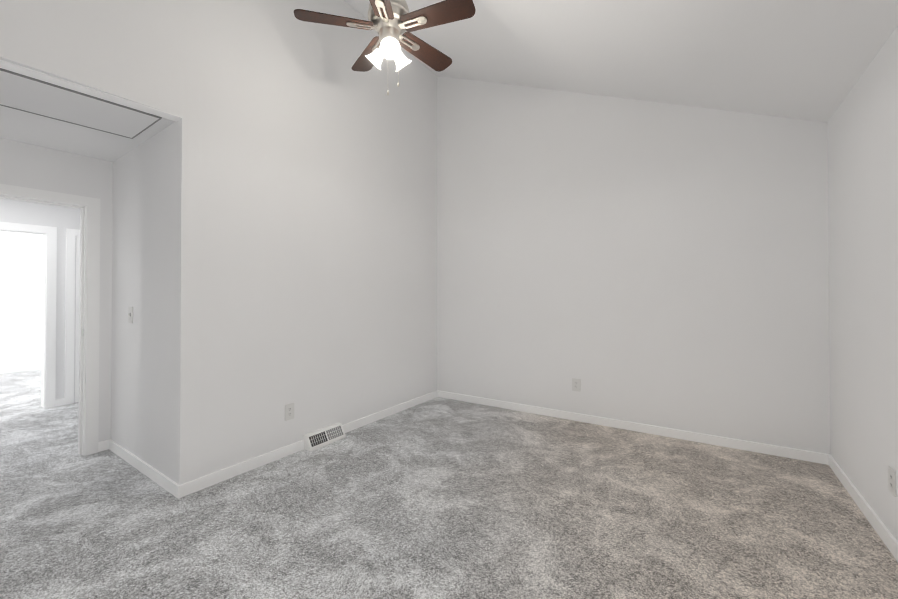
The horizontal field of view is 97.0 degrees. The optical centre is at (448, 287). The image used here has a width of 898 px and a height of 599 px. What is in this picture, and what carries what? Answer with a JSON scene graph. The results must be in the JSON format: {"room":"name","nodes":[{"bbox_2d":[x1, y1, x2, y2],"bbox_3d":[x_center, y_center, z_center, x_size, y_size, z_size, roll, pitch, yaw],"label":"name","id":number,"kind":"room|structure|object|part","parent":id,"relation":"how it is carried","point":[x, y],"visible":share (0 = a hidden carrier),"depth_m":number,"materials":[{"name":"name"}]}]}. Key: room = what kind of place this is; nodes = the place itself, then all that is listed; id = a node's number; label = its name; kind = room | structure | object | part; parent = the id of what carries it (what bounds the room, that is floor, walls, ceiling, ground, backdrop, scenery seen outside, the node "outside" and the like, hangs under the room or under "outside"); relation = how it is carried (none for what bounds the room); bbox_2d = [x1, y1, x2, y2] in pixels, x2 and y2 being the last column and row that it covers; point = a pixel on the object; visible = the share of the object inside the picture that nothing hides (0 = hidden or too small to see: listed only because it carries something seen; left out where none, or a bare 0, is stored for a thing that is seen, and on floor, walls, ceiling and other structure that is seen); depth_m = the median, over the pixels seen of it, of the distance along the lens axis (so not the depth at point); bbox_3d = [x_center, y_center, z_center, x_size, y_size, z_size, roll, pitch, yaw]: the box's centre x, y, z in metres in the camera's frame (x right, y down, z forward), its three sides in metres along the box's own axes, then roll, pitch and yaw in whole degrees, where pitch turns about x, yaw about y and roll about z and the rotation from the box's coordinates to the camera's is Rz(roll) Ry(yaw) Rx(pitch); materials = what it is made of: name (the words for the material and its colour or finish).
{"room":"empty bedroom","nodes":[
{"label":"empty bedroom","id":0,"kind":"room"},
{"bbox_2d":[0,231,42,368],"bbox_3d":[-7.671,-0.025,5.826,0.120,2.800,7.000,0,-1,33],"label":"wall","id":1,"kind":"structure","parent":0,"point":[20,299],"depth_m":6.58,"materials":[{"name":"white paint"}]},
{"bbox_2d":[0,364,40,373],"bbox_3d":[-7.614,1.336,5.776,0.014,0.078,7.000,0,-1,33],"label":"baseboard","id":2,"kind":"structure","parent":1,"relation":"attached to","point":[18,369],"depth_m":6.56,"materials":[{"name":"paint"}]},
{"bbox_2d":[0,198,79,402],"bbox_3d":[-4.886,-0.011,4.147,0.120,2.740,3.600,0,-1,33],"label":"wall","id":3,"kind":"structure","parent":0,"point":[61,218],"depth_m":4.60,"materials":[{"name":"paint"}]},
{"bbox_2d":[0,222,56,407],"bbox_3d":[-4.846,0.328,4.189,0.147,2.063,0.986,0,-1,33],"label":"door frame","id":4,"kind":"structure","parent":3,"relation":"attached to","point":[48,344],"depth_m":4.52,"materials":[{"name":"paint"}]},
{"bbox_2d":[55,398,64,406],"bbox_3d":[-4.012,1.315,3.570,1.960,0.078,3.600,0,-1,33],"label":"baseboard","id":5,"kind":"structure","parent":3,"relation":"attached to","point":[59,402],"depth_m":4.59,"materials":[{"name":"paint"}]},
{"bbox_2d":[64,228,79,404],"bbox_3d":[-4.224,0.338,5.038,0.022,2.060,0.950,0,-1,33],"label":"door frame","id":6,"kind":"structure","parent":3,"relation":"attached to","point":[71,324],"depth_m":4.68,"materials":[{"name":"paint"}]},
{"bbox_2d":[0,138,112,441],"bbox_3d":[-3.139,-0.027,3.019,0.120,2.750,3.600,0,-1,33],"label":"wall","id":7,"kind":"structure","parent":0,"point":[26,165],"depth_m":3.24,"materials":[{"name":"paint"}]},
{"bbox_2d":[0,184,99,455],"bbox_3d":[-3.214,0.298,2.898,0.164,2.098,0.986,0,-1,33],"label":"door frame","id":8,"kind":"structure","parent":7,"relation":"attached to","point":[88,413],"depth_m":3.22,"materials":[{"name":"paint"}]},
{"bbox_2d":[0,68,173,161],"bbox_3d":[-2.689,-1.165,2.472,1.260,0.183,1.350,0,-1,33],"label":"ceiling","id":9,"kind":"structure","parent":0,"point":[30,128],"depth_m":2.82,"materials":[{"name":"paint"}]},
{"bbox_2d":[111,72,201,484],"bbox_3d":[-2.264,-0.027,3.014,1.395,2.750,0.181,0,-1,33],"label":"wall","id":10,"kind":"structure","parent":0,"point":[142,286],"depth_m":2.77,"materials":[{"name":"paint"}]},
{"bbox_2d":[128,306,132,322],"bbox_3d":[-2.475,0.209,3.076,0.084,0.128,0.020,0,-1,35],"label":"light switch","id":11,"kind":"object","parent":10,"relation":"attached to","point":[130,314],"visible":0.98,"depth_m":3.08,"materials":[{"name":"white plastic"}]},
{"bbox_2d":[98,439,178,497],"bbox_3d":[-2.296,1.309,2.938,1.371,0.078,0.080,0,-1,33],"label":"baseboard","id":12,"kind":"structure","parent":10,"relation":"attached to","point":[166,483],"depth_m":2.83,"materials":[{"name":"paint"}]},
{"bbox_2d":[0,0,436,484],"bbox_3d":[-1.825,-0.701,2.534,0.120,4.090,6.000,0,-1,33],"label":"wall","id":13,"kind":"structure","parent":0,"point":[319,243],"depth_m":3.20,"materials":[{"name":"paint"}]},
{"bbox_2d":[0,60,181,138],"bbox_3d":[-2.354,-1.097,2.228,0.674,0.026,1.263,0,-1,33],"label":"attic hatch","id":14,"kind":"structure","parent":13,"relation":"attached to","point":[32,94],"depth_m":2.36,"materials":[{"name":"paint"}]},
{"bbox_2d":[285,403,293,420],"bbox_3d":[-1.294,1.005,3.223,0.007,0.128,0.084,0,-1,33],"label":"electrical outlet","id":15,"kind":"object","parent":13,"relation":"attached to","point":[289,411],"visible":1,"depth_m":3.22,"materials":[{"name":"white plastic"}]},
{"bbox_2d":[177,391,436,498],"bbox_3d":[-0.945,1.316,3.754,0.014,0.078,2.904,0,-1,33],"label":"baseboard","id":16,"kind":"structure","parent":13,"relation":"attached to","point":[208,480],"depth_m":3.05,"materials":[{"name":"paint"}]},
{"bbox_2d":[303,422,345,451],"bbox_3d":[-1.080,1.293,3.463,0.104,0.120,0.380,0,-1,33],"label":"air vent","id":17,"kind":"object","parent":13,"relation":"in","point":[322,437],"visible":1,"depth_m":3.43,"materials":[{"name":"white metal"}]},
{"bbox_2d":[0,369,897,598],"bbox_3d":[-3.386,1.397,2.880,10.660,0.100,7.320,0,-1,33],"label":"floor","id":18,"kind":"structure","parent":0,"point":[439,498],"depth_m":2.29,"materials":[{"name":"carpet"}]},
{"bbox_2d":[344,0,897,122],"bbox_3d":[-0.245,-2.081,1.528,3.880,1.685,6.240,0,-1,33],"label":"ceiling","id":19,"kind":"structure","parent":0,"point":[810,60],"depth_m":2.82,"materials":[{"name":"paint"}]},
{"bbox_2d":[294,0,475,95],"bbox_3d":[-0.351,-1.735,2.527,1.087,1.091,1.078,0,-1,33],"label":"fan","id":20,"kind":"object","parent":19,"relation":"hanging from","point":[390,22],"visible":1,"depth_m":2.45,"materials":[{"name":"brown wood"}]},
{"bbox_3d":[-0.702,-1.642,2.436,0.465,0.006,0.152,0,12,-14],"label":"blade","id":21,"kind":"part","parent":20,"relation":"part of","materials":[{"name":"brown wood"}]},
{"bbox_3d":[-0.554,-1.639,2.798,0.152,0.006,0.465,-15,7,-31],"label":"blade","id":22,"kind":"part","parent":20,"relation":"part of","materials":[{"name":"brown wood"}]},
{"bbox_3d":[-0.460,-1.480,2.539,0.124,0.090,0.124,43,12,14],"label":"lamp shade","id":23,"kind":"part","parent":20,"relation":"part of","materials":[{"name":"white glass"}]},
{"bbox_3d":[-0.404,-1.645,2.183,0.152,0.006,0.465,13,0,4],"label":"blade","id":24,"kind":"part","parent":20,"relation":"part of","materials":[{"name":"brown wood"}]},
{"bbox_3d":[-0.362,-1.480,2.430,0.124,0.090,0.124,0,-43,-12],"label":"lamp shade","id":25,"kind":"part","parent":20,"relation":"part of","materials":[{"name":"white glass"}]},
{"bbox_3d":[-0.361,-1.478,2.428,0.046,0.060,0.046,0,-43,-12],"label":"bulb","id":26,"kind":"part","parent":20,"relation":"part of","materials":[{"name":"white glass"}]},
{"bbox_3d":[-0.316,-1.479,2.570,0.124,0.090,0.124,-1,41,48],"label":"lamp shade","id":27,"kind":"part","parent":20,"relation":"part of","materials":[{"name":"white glass"}]},
{"bbox_3d":[-0.164,-1.639,2.768,0.152,0.006,0.465,-17,-12,39],"label":"blade","id":28,"kind":"part","parent":20,"relation":"part of","materials":[{"name":"brown wood"}]},
{"label":"blade","id":29,"kind":"part","parent":20,"relation":"part of","materials":[{"name":"brown wood"}]},
{"bbox_2d":[437,76,829,453],"bbox_3d":[1.414,-0.705,4.085,3.880,4.128,0.120,0,-1,33],"label":"wall","id":30,"kind":"structure","parent":0,"point":[666,265],"depth_m":3.78,"materials":[{"name":"paint"}]},
{"bbox_2d":[572,378,580,391],"bbox_3d":[1.304,0.993,4.065,0.084,0.128,0.007,0,-1,33],"label":"outlet","id":31,"kind":"object","parent":30,"relation":"attached to","point":[576,384],"visible":1,"depth_m":4.06,"materials":[{"name":"white plastic"}]},
{"bbox_2d":[437,390,824,463],"bbox_3d":[1.361,1.319,4.021,3.600,0.078,0.014,0,-1,33],"label":"baseboard","id":32,"kind":"structure","parent":30,"relation":"attached to","point":[798,454],"depth_m":3.67,"materials":[{"name":"paint"}]},
{"bbox_2d":[827,26,897,541],"bbox_3d":[1.334,-0.001,0.488,0.120,2.650,6.000,0,-1,33],"label":"wall","id":33,"kind":"structure","parent":0,"point":[862,128],"depth_m":2.33,"materials":[{"name":"paint"}]},
{"bbox_2d":[825,454,897,561],"bbox_3d":[1.278,1.286,0.512,0.014,0.078,6.000,0,-1,33],"label":"baseboard","id":34,"kind":"structure","parent":33,"relation":"attached to","point":[886,536],"depth_m":2.33,"materials":[{"name":"paint"}]},
{"bbox_2d":[888,466,896,496],"bbox_3d":[2.252,0.982,2.017,0.007,0.128,0.084,0,-1,33],"label":"electrical outlet","id":35,"kind":"object","parent":33,"relation":"attached to","point":[892,480],"visible":1,"depth_m":2.01,"materials":[{"name":"white plastic"}]}
]}

